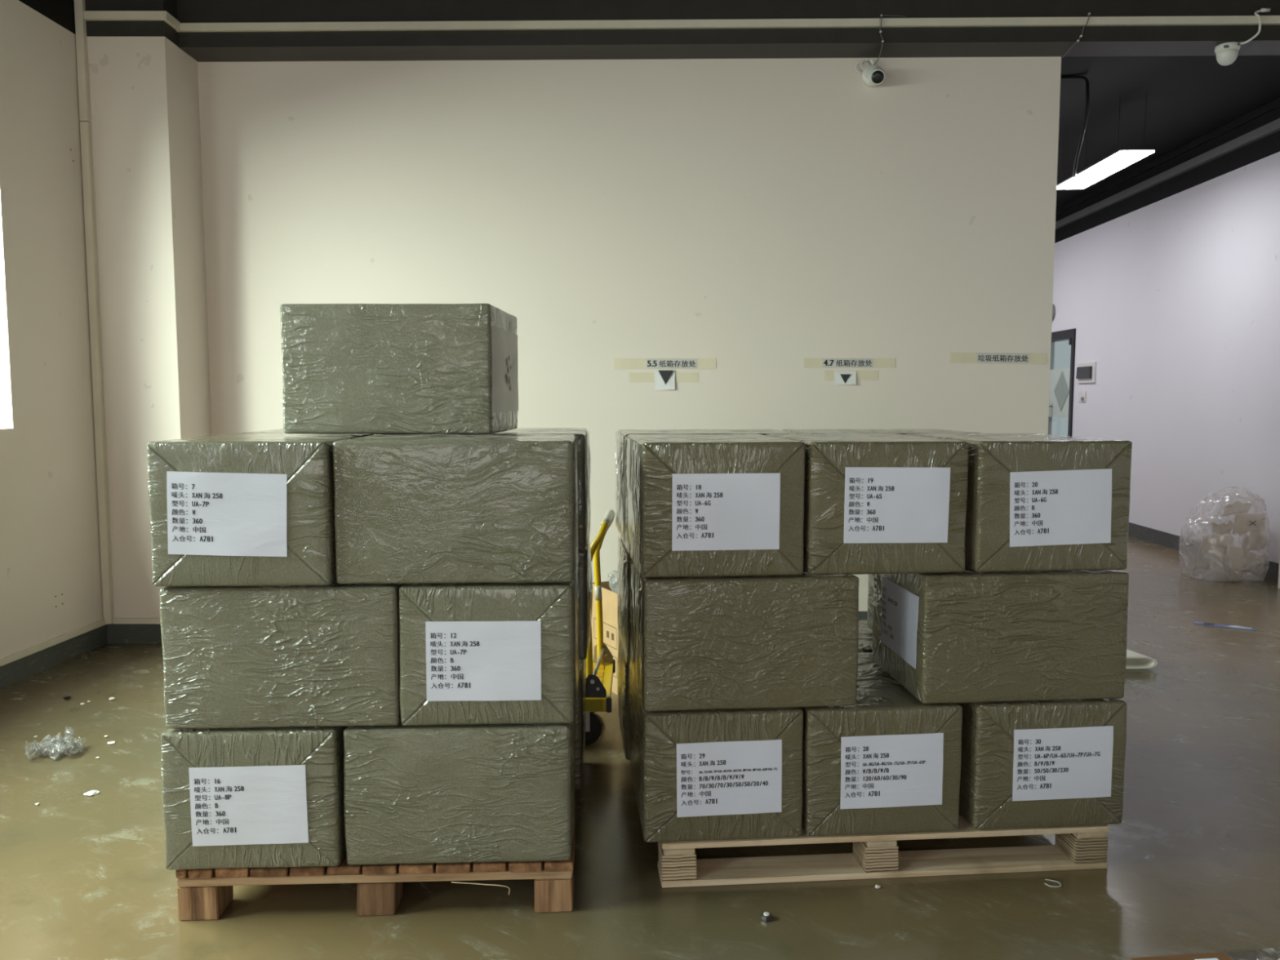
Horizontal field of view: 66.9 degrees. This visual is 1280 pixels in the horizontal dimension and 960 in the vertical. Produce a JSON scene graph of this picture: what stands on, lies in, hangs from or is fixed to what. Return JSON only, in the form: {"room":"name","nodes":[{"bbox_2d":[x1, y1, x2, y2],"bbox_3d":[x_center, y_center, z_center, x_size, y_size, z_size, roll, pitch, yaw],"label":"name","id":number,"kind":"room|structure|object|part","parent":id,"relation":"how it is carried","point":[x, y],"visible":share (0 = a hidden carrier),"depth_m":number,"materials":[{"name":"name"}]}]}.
{"room":"distribution center","nodes":[
{"label":"distribution center","id":0,"kind":"room"},
{"bbox_2d":[0,0,103,658],"bbox_3d":[-3.142,-0.414,0.033,0.242,3.420,11.200,0,5,2],"label":"wall","id":1,"kind":"structure","parent":0,"point":[50,547],"depth_m":4.61,"materials":[{"name":"white paint"}]},
{"bbox_2d":[0,618,106,666],"bbox_3d":[-3.026,1.195,-0.143,0.014,0.030,10.585,0,5,2],"label":"trim","id":2,"kind":"structure","parent":1,"relation":"attached to","point":[6,660],"depth_m":4.66,"materials":[{"name":"beige plastic"}]},
{"bbox_2d":[0,624,107,689],"bbox_3d":[-3.030,1.263,-0.130,0.006,0.105,10.600,0,5,2],"label":"baseboard","id":3,"kind":"structure","parent":1,"relation":"attached to","point":[18,670],"depth_m":4.67,"materials":[{"name":"paint"}]},
{"bbox_2d":[74,0,90,122],"bbox_3d":[-2.809,-2.177,4.871,0.040,0.724,0.032,0,5,0],"label":"trim","id":4,"kind":"structure","parent":1,"relation":"attached to","point":[79,5],"depth_m":4.87,"materials":[{"name":"beige plastic"}]},
{"bbox_2d":[80,121,114,623],"bbox_3d":[-2.809,-0.527,5.011,0.040,2.580,0.032,0,5,0],"label":"pipe","id":5,"kind":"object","parent":1,"relation":"attached to","point":[85,126],"depth_m":5.00,"materials":[{"name":"beige plastic"}]},
{"bbox_2d":[84,10,168,20],"bbox_3d":[-2.582,-2.332,4.863,0.413,0.039,0.022,0,5,0],"label":"trim","id":6,"kind":"structure","parent":1,"relation":"attached to","point":[88,15],"depth_m":4.85,"materials":[{"name":"beige plastic"}]},
{"bbox_2d":[112,617,160,623],"bbox_3d":[-2.591,0.747,5.130,0.398,0.030,0.012,0,5,0],"label":"trim","id":7,"kind":"structure","parent":1,"relation":"attached to","point":[116,620],"depth_m":5.12,"materials":[{"name":"beige plastic"}]},
{"bbox_2d":[84,0,211,617],"bbox_3d":[-2.649,-0.854,5.194,0.502,3.420,0.385,0,5,0],"label":"wall pillar","id":8,"kind":"structure","parent":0,"point":[144,88],"depth_m":5.00,"materials":[{"name":"white paint"}]},
{"bbox_2d":[106,623,161,643],"bbox_3d":[-2.609,0.815,5.138,0.434,0.105,0.007,0,5,0],"label":"baseboard","id":9,"kind":"structure","parent":8,"relation":"attached to","point":[116,633],"depth_m":5.13,"materials":[{"name":"paint"}]},
{"bbox_2d":[164,13,180,30],"bbox_3d":[-2.386,-2.339,4.937,0.022,0.039,0.126,0,5,0],"label":"trim","id":10,"kind":"structure","parent":8,"relation":"attached to","point":[173,22],"depth_m":4.93,"materials":[{"name":"beige plastic"}]},
{"bbox_2d":[197,56,1061,611],"bbox_3d":[-0.320,-0.872,5.408,5.138,3.420,0.160,0,5,1],"label":"wall","id":11,"kind":"structure","parent":0,"point":[759,218],"depth_m":5.28,"materials":[{"name":"white paint"}]},
{"bbox_2d":[629,369,698,390],"bbox_3d":[0.131,-0.551,5.340,0.382,0.112,0.012,0,5,1],"label":"note","id":12,"kind":"object","parent":11,"relation":"attached to","point":[664,380],"visible":1,"depth_m":5.34,"materials":[{"name":"white paper"}]},
{"bbox_2d":[614,358,715,368],"bbox_3d":[0.139,-0.641,5.336,0.560,0.059,0.003,0,5,1],"label":"paper sign","id":13,"kind":"object","parent":11,"relation":"attached to","point":[620,363],"visible":1,"depth_m":5.33,"materials":[{"name":"beige paper"}]},
{"bbox_2d":[804,358,895,368],"bbox_3d":[1.152,-0.643,5.317,0.500,0.053,0.003,0,5,1],"label":"paper sign","id":14,"kind":"object","parent":11,"relation":"attached to","point":[808,362],"visible":1,"depth_m":5.32,"materials":[{"name":"beige paper"}]},
{"bbox_2d":[824,369,878,385],"bbox_3d":[1.164,-0.562,5.320,0.294,0.082,0.012,0,5,1],"label":"note","id":15,"kind":"object","parent":11,"relation":"attached to","point":[840,377],"visible":1,"depth_m":5.32,"materials":[{"name":"white paper"}]},
{"bbox_2d":[858,611,867,620],"bbox_3d":[-0.071,0.787,5.460,4.638,0.105,0.006,0,5,1],"label":"baseboard","id":16,"kind":"structure","parent":11,"relation":"attached to","point":[863,615],"depth_m":5.43,"materials":[{"name":"paint"}]},
{"bbox_2d":[855,14,906,87],"bbox_3d":[1.255,-2.236,5.064,0.146,0.304,0.267,-1,5,-16],"label":"security camera","id":17,"kind":"object","parent":11,"relation":"attached to","point":[873,75],"visible":1,"depth_m":5.12,"materials":[{"name":"white plastic"}]},
{"bbox_2d":[950,351,1046,364],"bbox_3d":[1.962,-0.667,5.301,0.526,0.066,0.003,0,5,1],"label":"paper sign","id":18,"kind":"object","parent":11,"relation":"attached to","point":[955,357],"visible":1,"depth_m":5.30,"materials":[{"name":"beige paper"}]},
{"bbox_2d":[0,535,1279,959],"bbox_3d":[1.400,1.039,4.304,9.600,0.200,19.600,0,5,0],"label":"floor","id":19,"kind":"structure","parent":0,"point":[1193,855],"depth_m":2.65,"materials":[{"name":"concrete"}]},
{"bbox_2d":[25,726,86,759],"bbox_3d":[-2.131,0.950,3.530,0.197,0.107,0.154,-1,5,-11],"label":"plastic film","id":20,"kind":"object","parent":19,"relation":"on","point":[60,745],"visible":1,"depth_m":3.53,"materials":[{"name":"white"}]},
{"bbox_2d":[62,695,71,699],"bbox_3d":[-2.478,0.941,4.186,0.025,0.015,0.029,3,6,34],"label":"crumb","id":21,"kind":"object","parent":19,"relation":"on","point":[66,697],"visible":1,"depth_m":4.18,"materials":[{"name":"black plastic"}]},
{"bbox_2d":[83,790,99,795],"bbox_3d":[-1.804,1.029,3.185,0.036,0.008,0.040,2,5,24],"label":"paper scrap","id":22,"kind":"object","parent":19,"relation":"on","point":[91,793],"visible":1,"depth_m":3.18,"materials":[{"name":"white paper"}]},
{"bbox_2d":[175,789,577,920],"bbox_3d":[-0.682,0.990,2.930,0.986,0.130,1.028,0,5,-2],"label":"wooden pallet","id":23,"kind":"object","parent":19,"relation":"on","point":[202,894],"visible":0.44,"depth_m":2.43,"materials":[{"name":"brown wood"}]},
{"bbox_2d":[160,726,346,870],"bbox_3d":[-0.974,0.768,2.668,0.440,0.352,0.586,0,5,-2],"label":"carton","id":24,"kind":"object","parent":23,"relation":"on","point":[258,797],"visible":0.74,"depth_m":2.38,"materials":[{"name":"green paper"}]},
{"bbox_2d":[159,580,403,728],"bbox_3d":[-0.889,0.418,2.578,0.584,0.352,0.441,0,5,-2],"label":"carton","id":25,"kind":"object","parent":24,"relation":"on","point":[287,655],"visible":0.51,"depth_m":2.36,"materials":[{"name":"plastic"}]},
{"bbox_2d":[146,432,378,586],"bbox_3d":[-0.973,0.059,2.601,0.436,0.352,0.584,0,5,-2],"label":"carton","id":26,"kind":"object","parent":25,"relation":"on","point":[237,508],"visible":0.91,"depth_m":2.32,"materials":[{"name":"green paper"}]},
{"bbox_2d":[343,705,575,865],"bbox_3d":[-0.463,0.772,2.625,0.571,0.352,0.438,0,5,-2],"label":"carton","id":27,"kind":"object","parent":23,"relation":"on","point":[470,793],"visible":0.7,"depth_m":2.41,"materials":[{"name":"green plastic"}]},
{"bbox_2d":[399,555,580,725],"bbox_3d":[-0.390,0.411,2.669,0.441,0.352,0.583,0,5,-2],"label":"carton","id":28,"kind":"object","parent":27,"relation":"on","point":[471,653],"visible":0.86,"depth_m":2.38,"materials":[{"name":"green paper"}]},
{"bbox_2d":[332,434,579,583],"bbox_3d":[-0.461,0.062,2.565,0.592,0.352,0.438,0,5,-2],"label":"carton","id":29,"kind":"object","parent":28,"relation":"on","point":[410,508],"visible":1,"depth_m":2.35,"materials":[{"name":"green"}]},
{"bbox_2d":[280,303,518,434],"bbox_3d":[-0.675,-0.316,2.816,0.588,0.352,0.440,0,5,2],"label":"carton","id":30,"kind":"object","parent":29,"relation":"on","point":[348,368],"visible":1,"depth_m":2.60,"materials":[{"name":"green plastic"}]},
{"bbox_2d":[505,355,511,390],"bbox_3d":[-0.383,-0.311,2.819,0.003,0.105,0.122,0,5,2],"label":"print","id":31,"kind":"object","parent":30,"relation":"attached to","point":[506,375],"depth_m":2.81},
{"bbox_2d":[575,658,586,789],"bbox_3d":[-0.398,0.727,3.144,0.442,0.352,0.581,0,5,-2],"label":"carton","id":32,"kind":"object","parent":23,"relation":"on","point":[580,714],"visible":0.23,"depth_m":2.88,"materials":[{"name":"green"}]},
{"bbox_2d":[579,534,592,659],"bbox_3d":[-0.453,0.367,3.182,0.595,0.352,0.440,0,5,-2],"label":"carton","id":33,"kind":"object","parent":32,"relation":"on","point":[585,565],"visible":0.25,"depth_m":2.99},
{"bbox_2d":[462,427,591,553],"bbox_3d":[-0.380,0.018,3.085,0.447,0.352,0.582,0,5,-2],"label":"carton","id":34,"kind":"object","parent":33,"relation":"on","point":[584,504],"visible":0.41,"depth_m":2.84,"materials":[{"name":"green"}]},
{"bbox_3d":[-0.921,0.723,3.192,0.581,0.352,0.437,0,5,-2],"label":"carton","id":35,"kind":"object","parent":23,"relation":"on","visible":0},
{"bbox_3d":[-0.990,0.375,3.088,0.437,0.352,0.580,0,5,-2],"label":"carton","id":36,"kind":"object","parent":35,"relation":"on","visible":0},
{"bbox_2d":[245,428,410,435],"bbox_3d":[-0.919,0.015,3.119,0.584,0.352,0.440,0,5,-2],"label":"carton","id":37,"kind":"object","parent":36,"relation":"on","point":[281,430],"visible":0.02,"depth_m":2.92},
{"bbox_2d":[585,509,615,745],"bbox_3d":[-0.536,0.554,3.790,0.872,0.852,0.531,0,5,0],"label":"trolley","id":38,"kind":"object","parent":19,"relation":"on","point":[600,670],"visible":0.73,"depth_m":3.62,"materials":[{"name":"yellow metal"}]},
{"bbox_3d":[-0.524,0.827,3.552,0.775,0.044,0.002,0,5,0],"label":"panel","id":39,"kind":"part","parent":38,"relation":"part of","materials":[{"name":"yellow metal"}]},
{"bbox_3d":[-0.154,0.455,3.769,0.097,0.645,0.464,0,5,3],"label":"handle","id":40,"kind":"part","parent":38,"relation":"part of","materials":[{"name":"yellow metal"}]},
{"bbox_2d":[591,581,617,695],"bbox_3d":[0.035,0.702,4.423,0.421,0.450,0.340,-3,5,-27],"label":"cardboard box","id":41,"kind":"object","parent":19,"relation":"on","point":[610,602],"visible":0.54,"depth_m":4.29,"materials":[{"name":"beige cardboard"}]},
{"bbox_3d":[-0.156,0.749,4.339,0.001,0.221,0.240,-3,5,-27],"label":"printed panel","id":42,"kind":"part","parent":41,"relation":"part of","materials":[{"name":"beige cardboard"}]},
{"bbox_2d":[607,570,617,593],"bbox_3d":[0.013,0.448,4.382,0.325,0.325,0.348,0,5,0],"label":"plastic film","id":43,"kind":"object","parent":41,"relation":"in","point":[612,575],"visible":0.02,"depth_m":4.40,"materials":[{"name":"white"}]},
{"bbox_2d":[760,911,771,922],"bbox_3d":[0.316,1.090,2.419,0.029,0.016,0.025,-2,5,-20],"label":"nut","id":44,"kind":"object","parent":19,"relation":"on","point":[766,916],"visible":1,"depth_m":2.41,"materials":[{"name":"metal"}]},
{"bbox_2d":[657,815,1109,887],"bbox_3d":[0.633,0.977,3.139,1.246,0.120,1.042,0,5,-5],"label":"pallet","id":45,"kind":"object","parent":19,"relation":"on","point":[874,855],"visible":0.28,"depth_m":2.65,"materials":[{"name":"beige wood"}]},
{"bbox_2d":[617,631,629,759],"bbox_3d":[0.221,0.719,3.364,0.581,0.352,0.438,0,5,-5],"label":"carton","id":46,"kind":"object","parent":45,"relation":"on","point":[623,667],"visible":0.13,"depth_m":3.19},
{"bbox_2d":[617,535,632,663],"bbox_3d":[0.227,0.376,3.192,0.592,0.352,0.437,0,5,-5],"label":"carton","id":47,"kind":"object","parent":46,"relation":"on","point":[624,556],"visible":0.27,"depth_m":3.03,"materials":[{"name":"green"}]},
{"bbox_2d":[615,429,797,542],"bbox_3d":[0.215,0.009,3.304,0.592,0.352,0.439,0,5,-5],"label":"carton","id":48,"kind":"object","parent":47,"relation":"on","point":[620,435],"visible":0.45,"depth_m":3.21,"materials":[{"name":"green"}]},
{"bbox_2d":[628,662,803,842],"bbox_3d":[0.201,0.763,2.845,0.438,0.352,0.586,0,5,-5],"label":"carton","id":49,"kind":"object","parent":45,"relation":"on","point":[699,775],"visible":0.88,"depth_m":2.56,"materials":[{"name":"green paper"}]},
{"bbox_2d":[630,557,858,711],"bbox_3d":[0.275,0.414,2.751,0.585,0.352,0.438,0,5,-5],"label":"carton","id":50,"kind":"object","parent":49,"relation":"on","point":[748,642],"visible":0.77,"depth_m":2.54,"materials":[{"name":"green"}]},
{"bbox_2d":[624,433,805,577],"bbox_3d":[0.193,0.054,2.784,0.439,0.352,0.584,0,5,-5],"label":"carton","id":51,"kind":"object","parent":50,"relation":"on","point":[695,505],"visible":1,"depth_m":2.50,"materials":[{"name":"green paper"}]},
{"bbox_2d":[764,433,968,574],"bbox_3d":[0.630,0.051,2.821,0.438,0.352,0.584,0,5,-5],"label":"carton","id":52,"kind":"object","parent":50,"relation":"on","point":[874,503],"visible":0.86,"depth_m":2.54,"materials":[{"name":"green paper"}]},
{"bbox_2d":[857,620,872,652],"bbox_3d":[0.997,0.713,3.430,0.580,0.352,0.437,0,5,-5],"label":"carton","id":53,"kind":"object","parent":45,"relation":"on","point":[865,633],"visible":0.02,"depth_m":3.34,"materials":[{"name":"plastic"}]},
{"bbox_2d":[867,573,873,630],"bbox_3d":[1.115,0.369,3.267,0.582,0.352,0.439,0,5,-5],"label":"carton","id":54,"kind":"object","parent":53,"relation":"on","point":[870,581],"visible":0.03,"depth_m":3.42,"materials":[{"name":"plastic"}]},
{"bbox_2d":[782,428,981,435],"bbox_3d":[0.818,0.005,3.354,0.583,0.352,0.438,0,5,-5],"label":"carton","id":55,"kind":"object","parent":54,"relation":"on","point":[900,431],"visible":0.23,"depth_m":3.28,"materials":[{"name":"green plastic"}]},
{"bbox_2d":[800,652,962,835],"bbox_3d":[0.635,0.760,2.882,0.437,0.352,0.583,0,5,-5],"label":"carton","id":56,"kind":"object","parent":45,"relation":"on","point":[890,761],"visible":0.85,"depth_m":2.60,"materials":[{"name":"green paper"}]},
{"bbox_2d":[957,698,1126,829],"bbox_3d":[1.099,0.756,2.921,0.437,0.352,0.584,0,5,-5],"label":"carton","id":57,"kind":"object","parent":45,"relation":"on","point":[1060,762],"visible":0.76,"depth_m":2.64,"materials":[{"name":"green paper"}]},
{"bbox_2d":[871,567,1128,703],"bbox_3d":[1.021,0.408,2.814,0.586,0.352,0.438,0,5,-5],"label":"carton","id":58,"kind":"object","parent":57,"relation":"on","point":[968,636],"visible":0.81,"depth_m":2.60,"materials":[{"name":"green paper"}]},
{"bbox_2d":[904,432,1132,572],"bbox_3d":[1.081,0.047,2.860,0.437,0.352,0.583,0,5,-5],"label":"carton","id":59,"kind":"object","parent":58,"relation":"on","point":[1037,502],"visible":0.9,"depth_m":2.58,"materials":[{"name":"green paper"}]},
{"bbox_2d":[1044,879,1061,887],"bbox_3d":[1.107,1.082,2.594,0.041,0.002,0.037,2,5,25],"label":"scrap","id":60,"kind":"object","parent":19,"relation":"on","point":[1045,879],"visible":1,"depth_m":2.59,"materials":[{"name":"white plastic"}]},
{"bbox_2d":[1125,648,1157,669],"bbox_3d":[2.328,0.869,4.746,0.307,0.060,0.210,0,5,0],"label":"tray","id":61,"kind":"object","parent":19,"relation":"on","point":[1135,660],"visible":0.46,"depth_m":4.67,"materials":[{"name":"white plastic"}]},
{"bbox_2d":[1129,947,1279,959],"bbox_3d":[1.163,1.002,1.497,0.620,0.350,0.402,0,5,-5],"label":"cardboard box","id":62,"kind":"object","parent":19,"relation":"on","point":[1272,953],"visible":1,"depth_m":1.65,"materials":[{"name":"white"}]},
{"bbox_2d":[1178,486,1269,581],"bbox_3d":[4.246,0.376,7.025,0.538,0.658,0.454,0,5,0],"label":"plastic bag","id":63,"kind":"object","parent":19,"relation":"on","point":[1220,569],"visible":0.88,"depth_m":6.96,"materials":[{"name":"white"}]},
{"bbox_2d":[1196,533,1227,569],"bbox_3d":[4.147,0.521,6.989,0.227,0.272,0.064,0,5,-1],"label":"sheet","id":64,"kind":"object","parent":63,"relation":"in","point":[1202,562],"visible":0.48,"depth_m":6.99,"materials":[{"name":"beige cardboard"}]},
{"bbox_2d":[1208,547,1223,569],"bbox_3d":[4.114,0.561,6.907,0.079,0.158,0.040,0,5,0],"label":"foam block","id":65,"kind":"object","parent":63,"relation":"in","point":[1215,551],"visible":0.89,"depth_m":6.89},
{"bbox_2d":[1208,533,1234,545],"bbox_3d":[4.138,0.424,6.896,0.164,0.082,0.045,0,5,0],"label":"foam block","id":66,"kind":"object","parent":63,"relation":"in","point":[1215,539],"visible":1,"depth_m":6.87,"materials":[{"name":"beige plastic"}]},
{"bbox_2d":[1211,520,1233,534],"bbox_3d":[4.153,0.337,6.896,0.137,0.108,0.058,0,5,5],"label":"sheet","id":67,"kind":"object","parent":63,"relation":"in","point":[1221,528],"visible":1,"depth_m":6.89,"materials":[{"name":"beige cardboard"}]},
{"bbox_2d":[1215,569,1242,580],"bbox_3d":[4.200,0.677,6.902,0.170,0.068,0.050,0,5,0],"label":"foam block","id":68,"kind":"object","parent":63,"relation":"in","point":[1233,576],"visible":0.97,"depth_m":6.88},
{"bbox_2d":[1223,546,1243,569],"bbox_3d":[4.225,0.557,6.892,0.120,0.165,0.040,0,5,0],"label":"foam block","id":69,"kind":"object","parent":63,"relation":"in","point":[1233,555],"visible":0.89,"depth_m":6.87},
{"bbox_2d":[1221,500,1252,515],"bbox_3d":[4.302,0.203,6.990,0.209,0.118,0.079,-1,5,-12],"label":"sheet","id":70,"kind":"object","parent":63,"relation":"in","point":[1234,507],"visible":0.94,"depth_m":6.97,"materials":[{"name":"beige cardboard"}]},
{"bbox_2d":[1231,512,1265,535],"bbox_3d":[4.330,0.316,6.902,0.230,0.163,0.058,0,5,-3],"label":"sheet","id":71,"kind":"object","parent":63,"relation":"in","point":[1241,524],"visible":0.97,"depth_m":6.90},
{"bbox_2d":[1240,551,1266,576],"bbox_3d":[4.372,0.603,6.908,0.179,0.175,0.046,1,5,13],"label":"sheet","id":72,"kind":"object","parent":63,"relation":"in","point":[1250,559],"visible":0.94,"depth_m":6.89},
{"bbox_2d":[1241,534,1267,554],"bbox_3d":[4.377,0.458,6.901,0.185,0.147,0.076,1,5,9],"label":"sheet","id":73,"kind":"object","parent":63,"relation":"in","point":[1258,544],"visible":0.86,"depth_m":6.90,"materials":[{"name":"beige cardboard"}]},
{"bbox_2d":[1193,622,1257,630],"bbox_3d":[3.334,0.831,5.517,0.310,0.008,0.058,3,6,33],"label":"strip","id":74,"kind":"object","parent":19,"relation":"on","point":[1197,623],"visible":1,"depth_m":5.50,"materials":[{"name":"blue plastic"}]},
{"bbox_2d":[1048,106,1279,563],"bbox_3d":[4.523,-0.760,4.099,0.162,3.420,19.500,0,5,2],"label":"wall","id":75,"kind":"structure","parent":0,"point":[1171,287],"depth_m":8.15,"materials":[{"name":"white paint"}]},
{"bbox_2d":[1052,303,1055,319],"bbox_3d":[4.674,-1.915,11.059,0.070,0.200,0.200,0,5,2],"label":"wall fitting","id":76,"kind":"object","parent":75,"relation":"attached to","point":[1053,305],"visible":0.19,"depth_m":10.97,"materials":[{"name":"grey plastic"}]},
{"bbox_2d":[1048,328,1075,436],"bbox_3d":[4.725,-0.654,10.980,0.156,2.040,1.000,0,5,2],"label":"door","id":77,"kind":"structure","parent":75,"relation":"in","point":[1061,380],"depth_m":10.74,"materials":[{"name":"grey glass"}]},
{"bbox_2d":[1078,391,1086,401],"bbox_3d":[4.659,-0.880,10.217,0.030,0.110,0.175,0,5,2],"label":"wall socket","id":78,"kind":"object","parent":75,"relation":"attached to","point":[1082,395],"visible":1,"depth_m":10.19,"materials":[{"name":"white plastic"}]},
{"bbox_2d":[1075,361,1096,383],"bbox_3d":[4.648,-1.118,10.099,0.044,0.215,0.410,0,5,2],"label":"breaker panel","id":79,"kind":"object","parent":75,"relation":"attached to","point":[1086,371],"visible":1,"depth_m":10.05,"materials":[{"name":"white plastic"}]},
{"bbox_2d":[1055,118,1279,229],"bbox_3d":[4.623,-2.727,9.300,0.045,0.067,8.000,0,5,2],"label":"trim","id":80,"kind":"structure","parent":75,"relation":"attached to","point":[1273,126],"depth_m":8.17,"materials":[{"name":"grey plastic"}]},
{"bbox_2d":[1055,97,1279,214],"bbox_3d":[4.636,-2.888,9.286,0.020,0.059,8.000,0,5,2],"label":"trim","id":81,"kind":"structure","parent":75,"relation":"attached to","point":[1274,104],"depth_m":8.21,"materials":[{"name":"black plastic"}]},
{"bbox_2d":[1128,522,1279,581],"bbox_3d":[4.595,0.533,8.324,0.009,0.125,4.500,0,5,2],"label":"baseboard","id":82,"kind":"structure","parent":75,"relation":"attached to","point":[1150,535],"depth_m":8.38,"materials":[{"name":"paint"}]},
{"bbox_2d":[1056,55,1279,208],"bbox_3d":[1.400,-2.543,3.999,9.600,0.150,19.600,0,5,0],"label":"ceiling","id":83,"kind":"structure","parent":0,"point":[1189,97],"depth_m":6.92,"materials":[{"name":"grey paint"}]},
{"bbox_2d":[176,0,1279,62],"bbox_3d":[1.079,-2.404,5.062,6.950,0.307,0.219,0,5,1],"label":"ceiling beam","id":84,"kind":"structure","parent":83,"relation":"attached to","point":[1157,40],"depth_m":4.99,"materials":[{"name":"grey paint"}]},
{"bbox_2d":[175,17,879,32],"bbox_3d":[-0.588,-2.337,4.976,3.620,0.038,0.023,0,5,1],"label":"pipe","id":85,"kind":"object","parent":84,"relation":"attached to","point":[863,22],"depth_m":4.97,"materials":[{"name":"beige plastic"}]},
{"bbox_2d":[1062,13,1090,57],"bbox_3d":[2.261,-2.313,5.030,0.064,0.147,0.244,0,5,0],"label":"cable","id":86,"kind":"object","parent":84,"relation":"attached to","point":[1088,14],"visible":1,"depth_m":4.93,"materials":[{"name":"grey plastic"}]},
{"bbox_2d":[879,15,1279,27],"bbox_3d":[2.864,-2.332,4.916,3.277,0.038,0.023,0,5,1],"label":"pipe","id":87,"kind":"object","parent":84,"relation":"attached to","point":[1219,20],"depth_m":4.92,"materials":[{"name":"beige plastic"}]},
{"bbox_2d":[1214,8,1270,66],"bbox_3d":[3.086,-2.269,4.969,0.235,0.255,0.121,2,5,17],"label":"security camera","id":88,"kind":"object","parent":84,"relation":"attached to","point":[1226,53],"visible":1,"depth_m":4.95,"materials":[{"name":"white plastic"}]},
{"bbox_2d":[1060,75,1089,178],"bbox_3d":[3.067,-2.434,6.864,0.471,0.557,1.499,4,7,42],"label":"power cable","id":89,"kind":"object","parent":83,"relation":"hanging from","point":[1062,77],"visible":0.81,"depth_m":6.42,"materials":[{"name":"black plastic"}]},
{"bbox_2d":[1056,94,1154,189],"bbox_3d":[3.485,-2.539,7.311,0.232,0.420,1.200,0,5,2],"label":"ceiling lamp","id":90,"kind":"object","parent":83,"relation":"hanging from","point":[1121,158],"visible":0.88,"depth_m":7.19,"materials":[{"name":"glowing white plastic diffuser"},{"name":"black plastic"}]},
{"bbox_2d":[1056,150,1154,189],"bbox_3d":[3.485,-2.336,7.328,0.232,0.012,1.200,0,5,2],"label":"diffuser","id":91,"kind":"object","parent":90,"relation":"attached to","point":[1118,160],"depth_m":7.21,"materials":[{"name":"white plastic"}]},
{"bbox_2d":[1277,554,1279,588],"bbox_3d":[4.451,-0.947,6.292,0.158,3.420,0.400,0,5,0],"label":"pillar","id":92,"kind":"structure","parent":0,"point":[1278,583],"depth_m":6.62,"materials":[{"name":"white paint"}]}
]}

